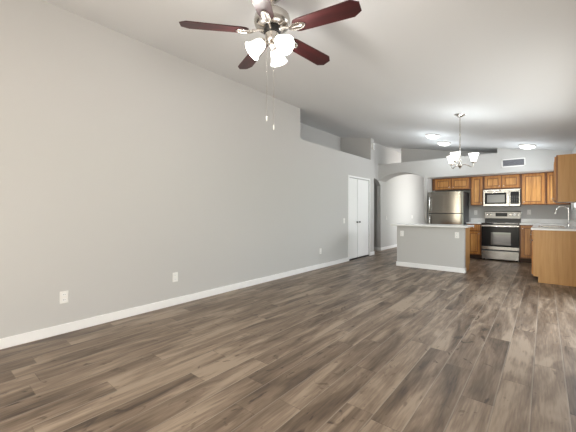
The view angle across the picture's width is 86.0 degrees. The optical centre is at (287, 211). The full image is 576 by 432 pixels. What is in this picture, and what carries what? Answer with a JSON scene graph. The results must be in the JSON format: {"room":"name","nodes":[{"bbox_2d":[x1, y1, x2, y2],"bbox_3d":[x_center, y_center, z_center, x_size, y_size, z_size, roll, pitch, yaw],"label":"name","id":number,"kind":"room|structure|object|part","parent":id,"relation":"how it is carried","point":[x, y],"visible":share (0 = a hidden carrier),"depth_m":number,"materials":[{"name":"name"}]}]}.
{"room":"living room","nodes":[
{"label":"living room","id":0,"kind":"room"},
{"bbox_2d":[0,0,373,338],"bbox_3d":[-1.045,-0.401,5.171,0.925,3.202,9.620,0,0,40],"label":"wall","id":1,"kind":"structure","parent":0,"point":[128,164],"depth_m":3.58,"materials":[{"name":"grey paint"}]},
{"bbox_2d":[60,290,68,303],"bbox_3d":[-2.204,0.845,3.043,0.010,0.120,0.074,0,0,40],"label":"wall outlet","id":2,"kind":"object","parent":1,"relation":"attached to","point":[64,295],"visible":1,"depth_m":3.04,"materials":[{"name":"white plastic"}]},
{"bbox_2d":[172,272,177,281],"bbox_3d":[-1.444,0.843,3.959,0.010,0.120,0.074,0,0,40],"label":"wall outlet","id":3,"kind":"object","parent":1,"relation":"attached to","point":[174,275],"visible":1,"depth_m":3.96,"materials":[{"name":"white plastic"}]},
{"bbox_2d":[0,251,374,349],"bbox_3d":[-0.726,1.154,4.914,0.134,0.092,9.634,0,0,40],"label":"baseboard","id":4,"kind":"structure","parent":1,"relation":"attached to","point":[31,336],"depth_m":3.57,"materials":[{"name":"white paint"}]},
{"bbox_2d":[349,178,357,258],"bbox_3d":[1.619,0.172,7.667,0.086,1.987,0.454,0,0,40],"label":"door","id":5,"kind":"structure","parent":1,"relation":"in","point":[353,221],"depth_m":7.65,"materials":[{"name":"white paint"}]},
{"bbox_2d":[348,175,369,260],"bbox_3d":[1.792,0.163,7.949,0.130,2.075,1.210,0,0,40],"label":"trim","id":6,"kind":"structure","parent":1,"relation":"attached to","point":[349,176],"depth_m":7.80,"materials":[{"name":"white paint"}]},
{"bbox_2d":[357,179,368,256],"bbox_3d":[1.980,0.172,8.101,0.086,1.987,0.634,0,0,40],"label":"door","id":7,"kind":"structure","parent":1,"relation":"in","point":[362,185],"depth_m":8.07,"materials":[{"name":"white paint"}]},
{"bbox_2d":[0,247,575,431],"bbox_3d":[1.940,1.250,6.273,6.170,0.100,15.370,0,0,40],"label":"floor","id":8,"kind":"structure","parent":0,"point":[371,343],"depth_m":2.45,"materials":[{"name":"wood"}]},
{"bbox_2d":[396,226,469,272],"bbox_3d":[3.102,0.758,6.644,1.343,0.883,0.614,0,0,40],"label":"kitchen island","id":9,"kind":"object","parent":8,"relation":"on","point":[433,248],"visible":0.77,"depth_m":6.36,"materials":[{"name":"grey paint"}]},
{"bbox_3d":[2.949,1.154,6.459,1.343,0.092,0.134,0,0,40],"label":"baseboard","id":10,"kind":"part","parent":9,"relation":"part of","materials":[{"name":"white paint"}]},
{"bbox_2d":[391,223,473,227],"bbox_3d":[3.071,0.300,6.633,1.490,0.030,0.730,0,0,40],"label":"island countertop","id":11,"kind":"structure","parent":9,"relation":"on","point":[399,224],"depth_m":6.38,"materials":[{"name":"white stone"}]},
{"bbox_3d":[3.639,0.758,6.272,0.010,0.883,0.460,0,0,40],"label":"panel","id":12,"kind":"part","parent":9,"relation":"part of","materials":[{"name":"beige wood"}]},
{"bbox_2d":[428,191,468,224],"bbox_3d":[4.311,0.338,8.319,0.835,1.724,0.872,0,0,40],"label":"refrigerator","id":13,"kind":"object","parent":8,"relation":"on","point":[451,207],"visible":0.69,"depth_m":8.03,"materials":[{"name":"grey metal"}]},
{"bbox_3d":[4.088,0.583,8.050,0.835,1.035,0.070,0,0,40],"label":"fridge door","id":14,"kind":"part","parent":13,"relation":"part of","materials":[{"name":"silver metal"}]},
{"bbox_3d":[4.088,-0.233,8.050,0.835,0.555,0.070,0,0,40],"label":"freezer door","id":15,"kind":"part","parent":13,"relation":"part of","materials":[{"name":"silver metal"}]},
{"bbox_2d":[467,224,481,258],"bbox_3d":[4.894,0.758,8.057,0.325,0.883,0.670,0,0,40],"label":"base cabinet","id":16,"kind":"object","parent":8,"relation":"on","point":[475,232],"visible":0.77,"depth_m":7.80,"materials":[{"name":"brown wood"}]},
{"bbox_3d":[4.706,0.792,7.831,0.141,0.431,0.017,0,0,40],"label":"panel","id":17,"kind":"part","parent":16,"relation":"part of","materials":[{"name":"brown wood"}]},
{"bbox_3d":[4.705,0.411,7.830,0.275,0.147,0.022,0,0,40],"label":"drawer","id":18,"kind":"part","parent":16,"relation":"part of","materials":[{"name":"brown wood"}]},
{"bbox_3d":[4.705,0.792,7.830,0.275,0.565,0.022,0,0,40],"label":"door","id":19,"kind":"part","parent":16,"relation":"part of","materials":[{"name":"brown wood"}]},
{"bbox_2d":[466,218,484,223],"bbox_3d":[4.899,0.250,8.066,0.332,0.130,0.650,0,0,40],"label":"countertop","id":20,"kind":"structure","parent":16,"relation":"on","point":[473,220],"depth_m":8.24,"materials":[{"name":"white stone"}]},
{"bbox_2d":[481,211,520,261],"bbox_3d":[5.289,0.598,7.674,0.760,1.205,0.725,0,0,40],"label":"electric range","id":21,"kind":"object","parent":8,"relation":"on","point":[500,231],"visible":0.99,"depth_m":7.50,"materials":[{"name":"silver metal"}]},
{"bbox_3d":[5.112,0.633,7.462,0.750,0.590,0.046,0,0,40],"label":"oven door","id":22,"kind":"part","parent":21,"relation":"part of","materials":[{"name":"black glass"}]},
{"bbox_3d":[5.097,0.891,7.444,0.750,0.073,0.006,0,0,40],"label":"trim","id":23,"kind":"part","parent":21,"relation":"part of","materials":[{"name":"silver metal"}]},
{"bbox_3d":[5.077,0.362,7.419,0.658,0.023,0.062,0,0,40],"label":"handle","id":24,"kind":"part","parent":21,"relation":"part of","materials":[{"name":"silver metal"}]},
{"bbox_3d":[5.118,0.320,7.468,0.758,0.025,0.030,0,0,40],"label":"trim","id":25,"kind":"part","parent":21,"relation":"part of","materials":[{"name":"silver metal"}]},
{"bbox_3d":[5.113,1.062,7.463,0.750,0.205,0.044,0,0,40],"label":"storage drawer","id":26,"kind":"part","parent":21,"relation":"part of","materials":[{"name":"silver metal"}]},
{"bbox_2d":[481,222,519,223],"bbox_3d":[5.300,0.295,7.688,0.760,0.021,0.600,0,0,40],"label":"cooktop","id":27,"kind":"object","parent":21,"relation":"in","point":[483,222],"depth_m":7.68,"materials":[{"name":"grey"}]},
{"bbox_3d":[5.498,0.140,7.926,0.758,0.290,0.070,0,0,40],"label":"panel","id":28,"kind":"part","parent":21,"relation":"part of","materials":[{"name":"silver metal"}]},
{"bbox_2d":[520,225,532,262],"bbox_3d":[5.725,0.758,7.367,0.300,0.883,0.670,0,0,40],"label":"base cabinet","id":29,"kind":"object","parent":8,"relation":"on","point":[525,230],"visible":0.74,"depth_m":7.16,"materials":[{"name":"brown wood"}]},
{"bbox_3d":[5.537,0.707,7.141,0.116,0.603,0.017,0,0,40],"label":"panel","id":30,"kind":"part","parent":29,"relation":"part of","materials":[{"name":"brown wood"}]},
{"bbox_2d":[530,230,575,286],"bbox_3d":[4.519,0.758,5.249,0.646,0.883,0.450,0,0,40],"label":"base cabinet","id":31,"kind":"object","parent":8,"relation":"on","point":[553,252],"visible":0.98,"depth_m":5.08,"materials":[{"name":"brown wood"}]},
{"bbox_3d":[4.302,0.792,5.432,0.022,0.565,0.405,0,0,40],"label":"door","id":32,"kind":"part","parent":31,"relation":"part of","materials":[{"name":"brown wood"}]},
{"bbox_2d":[520,219,575,230],"bbox_3d":[5.215,0.250,6.282,0.902,0.130,2.990,0,0,40],"label":"countertop","id":33,"kind":"structure","parent":31,"relation":"on","point":[535,222],"depth_m":6.67,"materials":[{"name":"white stone"}]},
{"bbox_2d":[538,225,564,227],"bbox_3d":[4.916,0.297,5.771,0.366,0.036,0.716,0,0,40],"label":"sink","id":34,"kind":"object","parent":33,"relation":"in","point":[539,225],"visible":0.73,"depth_m":6.02,"materials":[{"name":"silver metal"}]},
{"bbox_2d":[554,206,570,226],"bbox_3d":[5.008,0.091,5.642,0.233,0.387,0.119,0,0,40],"label":"faucet","id":35,"kind":"object","parent":33,"relation":"on","point":[555,212],"visible":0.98,"depth_m":5.60,"materials":[{"name":"silver metal"}]},
{"bbox_3d":[5.031,0.046,5.662,0.186,0.297,0.025,0,0,40],"label":"spout","id":36,"kind":"part","parent":35,"relation":"part of","materials":[{"name":"silver metal"}]},
{"bbox_2d":[43,0,575,152],"bbox_3d":[1.922,-1.877,6.307,6.300,1.246,15.400,0,0,40],"label":"ceiling","id":37,"kind":"structure","parent":0,"point":[397,73],"depth_m":3.31,"materials":[{"name":"white paint"}]},
{"bbox_2d":[179,0,361,129],"bbox_3d":[-0.083,-1.127,2.334,1.276,1.033,1.249,0,0,40],"label":"ceiling fan","id":38,"kind":"object","parent":37,"relation":"hanging from","point":[271,20],"visible":1,"depth_m":2.24,"materials":[{"name":"brown wood"}]},
{"bbox_3d":[-0.532,-1.338,2.248,0.487,0.035,0.138,0,0,-9],"label":"blade","id":39,"kind":"part","parent":38,"relation":"part of","materials":[{"name":"brown wood"}]},
{"bbox_3d":[-0.310,-1.338,2.687,0.138,0.035,0.487,0,0,-27],"label":"blade","id":40,"kind":"part","parent":38,"relation":"part of","materials":[{"name":"brown wood"}]},
{"bbox_3d":[-0.250,-1.204,2.289,0.144,0.149,0.148,0,0,40],"label":"lamp shade","id":41,"kind":"part","parent":38,"relation":"part of","materials":[{"name":"white glass"}]},
{"bbox_3d":[-0.183,-1.338,1.901,0.138,0.035,0.487,0,0,9],"label":"blade","id":42,"kind":"part","parent":38,"relation":"part of","materials":[{"name":"brown wood"}]},
{"bbox_3d":[-0.087,-1.204,2.442,0.135,0.149,0.148,0,0,40],"label":"lamp shade","id":43,"kind":"part","parent":38,"relation":"part of","materials":[{"name":"white glass"}]},
{"bbox_3d":[-0.050,-1.228,2.239,0.065,0.062,0.044,0,0,40],"label":"bulb","id":44,"kind":"part","parent":38,"relation":"part of","materials":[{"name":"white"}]},
{"bbox_3d":[-0.036,-1.204,2.219,0.148,0.149,0.139,0,0,40],"label":"lamp shade","id":45,"kind":"part","parent":38,"relation":"part of","materials":[{"name":"white glass"}]},
{"bbox_3d":[0.176,-1.338,2.611,0.138,0.035,0.487,0,0,45],"label":"blade","id":46,"kind":"part","parent":38,"relation":"part of","materials":[{"name":"brown wood"}]},
{"bbox_3d":[0.255,-1.338,2.126,0.487,0.035,0.138,0,0,27],"label":"blade","id":47,"kind":"part","parent":38,"relation":"part of","materials":[{"name":"brown wood"}]},
{"bbox_2d":[425,134,439,138],"bbox_3d":[3.205,-1.651,6.841,0.307,0.127,0.304,0,0,-45],"label":"ceiling light","id":48,"kind":"object","parent":37,"relation":"attached to","point":[430,136],"visible":1,"depth_m":6.75,"materials":[{"name":"white glass"}]},
{"bbox_2d":[437,141,450,145],"bbox_3d":[3.811,-1.650,7.559,0.307,0.127,0.304,0,0,-45],"label":"ceiling light","id":49,"kind":"object","parent":37,"relation":"attached to","point":[442,143],"visible":1,"depth_m":7.47,"materials":[{"name":"white glass"}]},
{"bbox_3d":[3.806,-1.633,7.563,0.280,0.061,0.280,13,8,39],"label":"lamp shade","id":50,"kind":"part","parent":49,"relation":"part of","materials":[{"name":"white glass"}]},
{"bbox_2d":[447,113,478,168],"bbox_3d":[2.723,-1.113,4.876,0.475,0.887,0.458,0,0,40],"label":"chandelier","id":51,"kind":"object","parent":37,"relation":"hanging from","point":[453,158],"visible":1,"depth_m":4.87,"materials":[{"name":"white glass"}]},
{"bbox_3d":[2.697,-0.845,5.098,0.150,0.124,0.150,0,0,40],"label":"lamp shade","id":52,"kind":"part","parent":51,"relation":"part of","materials":[{"name":"white glass"}]},
{"bbox_3d":[2.590,-0.845,4.787,0.150,0.124,0.150,0,0,40],"label":"lamp shade","id":53,"kind":"part","parent":51,"relation":"part of","materials":[{"name":"white glass"}]},
{"bbox_3d":[2.733,-1.157,4.911,0.015,0.703,0.015,0,0,40],"label":"rod","id":54,"kind":"part","parent":51,"relation":"part of","materials":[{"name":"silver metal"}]},
{"bbox_3d":[2.913,-0.845,4.849,0.150,0.124,0.150,0,0,40],"label":"lamp shade","id":55,"kind":"part","parent":51,"relation":"part of","materials":[{"name":"white glass"}]},
{"bbox_2d":[518,144,536,149],"bbox_3d":[5.079,-1.369,6.558,0.307,0.127,0.304,0,0,-45],"label":"ceiling light","id":56,"kind":"object","parent":37,"relation":"attached to","point":[523,146],"visible":1,"depth_m":6.48,"materials":[{"name":"white glass"}]},
{"bbox_3d":[5.073,-1.352,6.563,0.280,0.061,0.280,13,8,39],"label":"lamp shade","id":57,"kind":"part","parent":56,"relation":"part of","materials":[{"name":"white glass"}]},
{"bbox_2d":[300,123,340,150],"bbox_3d":[0.514,-0.492,7.866,0.120,3.384,3.480,0,0,40],"label":"wall","id":58,"kind":"structure","parent":0,"point":[307,133],"depth_m":8.15,"materials":[{"name":"grey paint"}]},
{"bbox_2d":[341,137,373,160],"bbox_3d":[1.606,-0.479,9.091,1.855,3.358,0.200,0,0,40],"label":"wall","id":59,"kind":"structure","parent":0,"point":[361,147],"depth_m":8.64,"materials":[{"name":"grey paint"}]},
{"bbox_2d":[374,182,376,246],"bbox_3d":[2.247,-0.050,10.118,1.530,2.500,0.120,0,0,40],"label":"wall","id":60,"kind":"structure","parent":0,"point":[375,185],"depth_m":9.64,"materials":[{"name":"grey paint"}]},
{"bbox_2d":[374,142,423,247],"bbox_3d":[3.930,-0.419,10.853,0.120,3.238,5.480,0,0,40],"label":"wall","id":61,"kind":"structure","parent":0,"point":[400,198],"depth_m":10.30,"materials":[{"name":"grey paint"}]},
{"bbox_2d":[377,244,396,250],"bbox_3d":[4.231,1.154,11.205,0.134,0.092,4.554,0,0,40],"label":"baseboard","id":62,"kind":"structure","parent":61,"relation":"attached to","point":[395,245],"depth_m":9.74,"materials":[{"name":"white paint"}]},
{"bbox_2d":[378,148,571,223],"bbox_3d":[4.614,-0.157,8.218,4.300,2.714,0.780,0,0,40],"label":"wall","id":63,"kind":"structure","parent":0,"point":[536,161],"depth_m":7.75,"materials":[{"name":"grey paint"}]},
{"bbox_2d":[471,218,484,221],"bbox_3d":[5.100,0.235,8.308,0.332,0.100,0.020,0,0,40],"label":"backsplash","id":64,"kind":"structure","parent":63,"relation":"attached to","point":[472,219],"depth_m":8.30,"materials":[{"name":"white stone"}]},
{"bbox_2d":[502,157,524,166],"bbox_3d":[5.237,-1.133,7.187,0.450,0.190,0.010,0,0,40],"label":"air vent","id":65,"kind":"object","parent":63,"relation":"in","point":[514,162],"visible":1,"depth_m":7.18,"materials":[{"name":"white plastic"}]},
{"bbox_2d":[401,149,569,221],"bbox_3d":[5.106,-0.381,8.395,4.010,3.162,0.120,0,0,40],"label":"wall","id":66,"kind":"structure","parent":0,"point":[407,155],"depth_m":8.23,"materials":[{"name":"grey paint"}]},
{"bbox_2d":[432,177,469,190],"bbox_3d":[4.532,-0.748,8.546,0.935,0.325,0.380,0,0,40],"label":"upper cabinet","id":67,"kind":"object","parent":66,"relation":"attached to","point":[460,183],"visible":0.99,"depth_m":8.43,"materials":[{"name":"brown wood"}]},
{"bbox_3d":[4.288,-0.748,8.553,0.400,0.281,0.022,0,0,40],"label":"door","id":68,"kind":"part","parent":67,"relation":"part of","materials":[{"name":"brown wood"}]},
{"bbox_3d":[4.289,-0.748,8.554,0.266,0.147,0.017,0,0,40],"label":"panel","id":69,"kind":"part","parent":67,"relation":"part of","materials":[{"name":"brown wood"}]},
{"bbox_3d":[4.614,-0.748,8.282,0.403,0.281,0.022,0,0,40],"label":"door","id":70,"kind":"part","parent":67,"relation":"part of","materials":[{"name":"brown wood"}]},
{"bbox_3d":[4.615,-0.748,8.284,0.269,0.147,0.017,0,0,40],"label":"panel","id":71,"kind":"part","parent":67,"relation":"part of","materials":[{"name":"brown wood"}]},
{"bbox_2d":[470,176,483,205],"bbox_3d":[5.006,-0.531,8.152,0.293,0.758,0.380,0,0,40],"label":"upper cabinet","id":72,"kind":"object","parent":66,"relation":"attached to","point":[476,182],"visible":0.94,"depth_m":8.04,"materials":[{"name":"brown wood"}]},
{"bbox_3d":[4.912,-0.531,8.037,0.111,0.580,0.017,0,0,40],"label":"panel","id":73,"kind":"part","parent":72,"relation":"part of","materials":[{"name":"brown wood"}]},
{"bbox_2d":[484,174,520,189],"bbox_3d":[5.414,-0.736,7.814,0.763,0.348,0.380,0,0,40],"label":"upper cabinet","id":74,"kind":"object","parent":66,"relation":"attached to","point":[508,181],"visible":0.97,"depth_m":7.68,"materials":[{"name":"brown wood"}]},
{"bbox_3d":[5.177,-0.736,7.814,0.347,0.304,0.022,0,0,40],"label":"door","id":75,"kind":"part","parent":74,"relation":"part of","materials":[{"name":"brown wood"}]},
{"bbox_3d":[5.178,-0.736,7.816,0.213,0.170,0.017,0,0,40],"label":"panel","id":76,"kind":"part","parent":74,"relation":"part of","materials":[{"name":"brown wood"}]},
{"bbox_2d":[483,188,520,206],"bbox_3d":[5.388,-0.333,7.789,0.756,0.430,0.451,0,0,40],"label":"microwave","id":77,"kind":"object","parent":74,"relation":"attached to","point":[494,197],"visible":0.99,"depth_m":7.63,"materials":[{"name":"grey metal"}]},
{"bbox_3d":[5.204,-0.313,7.729,0.546,0.366,0.032,0,0,40],"label":"door","id":78,"kind":"part","parent":77,"relation":"part of","materials":[{"name":"silver metal"}]},
{"bbox_3d":[5.495,-0.313,7.488,0.202,0.366,0.032,0,0,40],"label":"control panel","id":79,"kind":"part","parent":77,"relation":"part of","materials":[{"name":"silver metal"}]},
{"bbox_3d":[5.459,-0.736,7.580,0.346,0.304,0.022,0,0,40],"label":"door","id":80,"kind":"part","parent":74,"relation":"part of","materials":[{"name":"brown wood"}]},
{"bbox_3d":[5.460,-0.736,7.582,0.212,0.170,0.017,0,0,40],"label":"panel","id":81,"kind":"part","parent":74,"relation":"part of","materials":[{"name":"brown wood"}]},
{"bbox_2d":[521,172,545,204],"bbox_3d":[5.888,-0.531,7.420,0.465,0.758,0.380,0,0,40],"label":"upper cabinet","id":82,"kind":"object","parent":66,"relation":"attached to","point":[533,185],"visible":1,"depth_m":7.29,"materials":[{"name":"brown wood"}]},
{"bbox_3d":[5.793,-0.531,7.306,0.281,0.580,0.017,0,0,40],"label":"panel","id":83,"kind":"part","parent":82,"relation":"part of","materials":[{"name":"brown wood"}]},
{"bbox_2d":[546,172,570,204],"bbox_3d":[6.231,-0.531,7.135,0.424,0.758,0.380,0,0,40],"label":"upper cabinet","id":84,"kind":"object","parent":66,"relation":"attached to","point":[549,175],"visible":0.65,"depth_m":7.11,"materials":[{"name":"brown wood"}]},
{"bbox_3d":[6.044,-0.531,7.094,0.143,0.714,0.022,0,0,40],"label":"door","id":85,"kind":"part","parent":84,"relation":"part of","materials":[{"name":"brown wood"}]},
{"bbox_3d":[6.045,-0.531,7.096,0.039,0.580,0.017,0,0,40],"label":"panel","id":86,"kind":"part","parent":84,"relation":"part of","materials":[{"name":"brown wood"}]},
{"bbox_2d":[570,144,575,220],"bbox_3d":[2.999,-0.045,2.813,0.120,2.490,11.160,0,0,40],"label":"wall","id":87,"kind":"structure","parent":0,"point":[572,211],"depth_m":6.50,"materials":[{"name":"grey paint"}]},
{"bbox_2d":[521,219,575,226],"bbox_3d":[5.225,0.235,6.294,0.902,0.100,2.960,0,0,40],"label":"backsplash","id":88,"kind":"structure","parent":87,"relation":"attached to","point":[564,221],"depth_m":7.37,"materials":[{"name":"white stone"}]},
{"bbox_2d":[552,154,575,202],"bbox_3d":[4.718,-0.535,5.255,0.355,0.766,0.726,0,0,40],"label":"upper cabinet","id":89,"kind":"object","parent":87,"relation":"attached to","point":[564,166],"visible":1,"depth_m":4.99,"materials":[{"name":"brown wood"}]},
{"bbox_3d":[4.724,-0.535,5.479,0.022,0.722,0.325,0,0,40],"label":"door","id":90,"kind":"part","parent":89,"relation":"part of","materials":[{"name":"brown wood"}]},
{"bbox_3d":[4.503,-0.535,5.213,0.022,0.722,0.325,0,0,40],"label":"door","id":91,"kind":"part","parent":89,"relation":"part of","materials":[{"name":"brown wood"}]}
]}

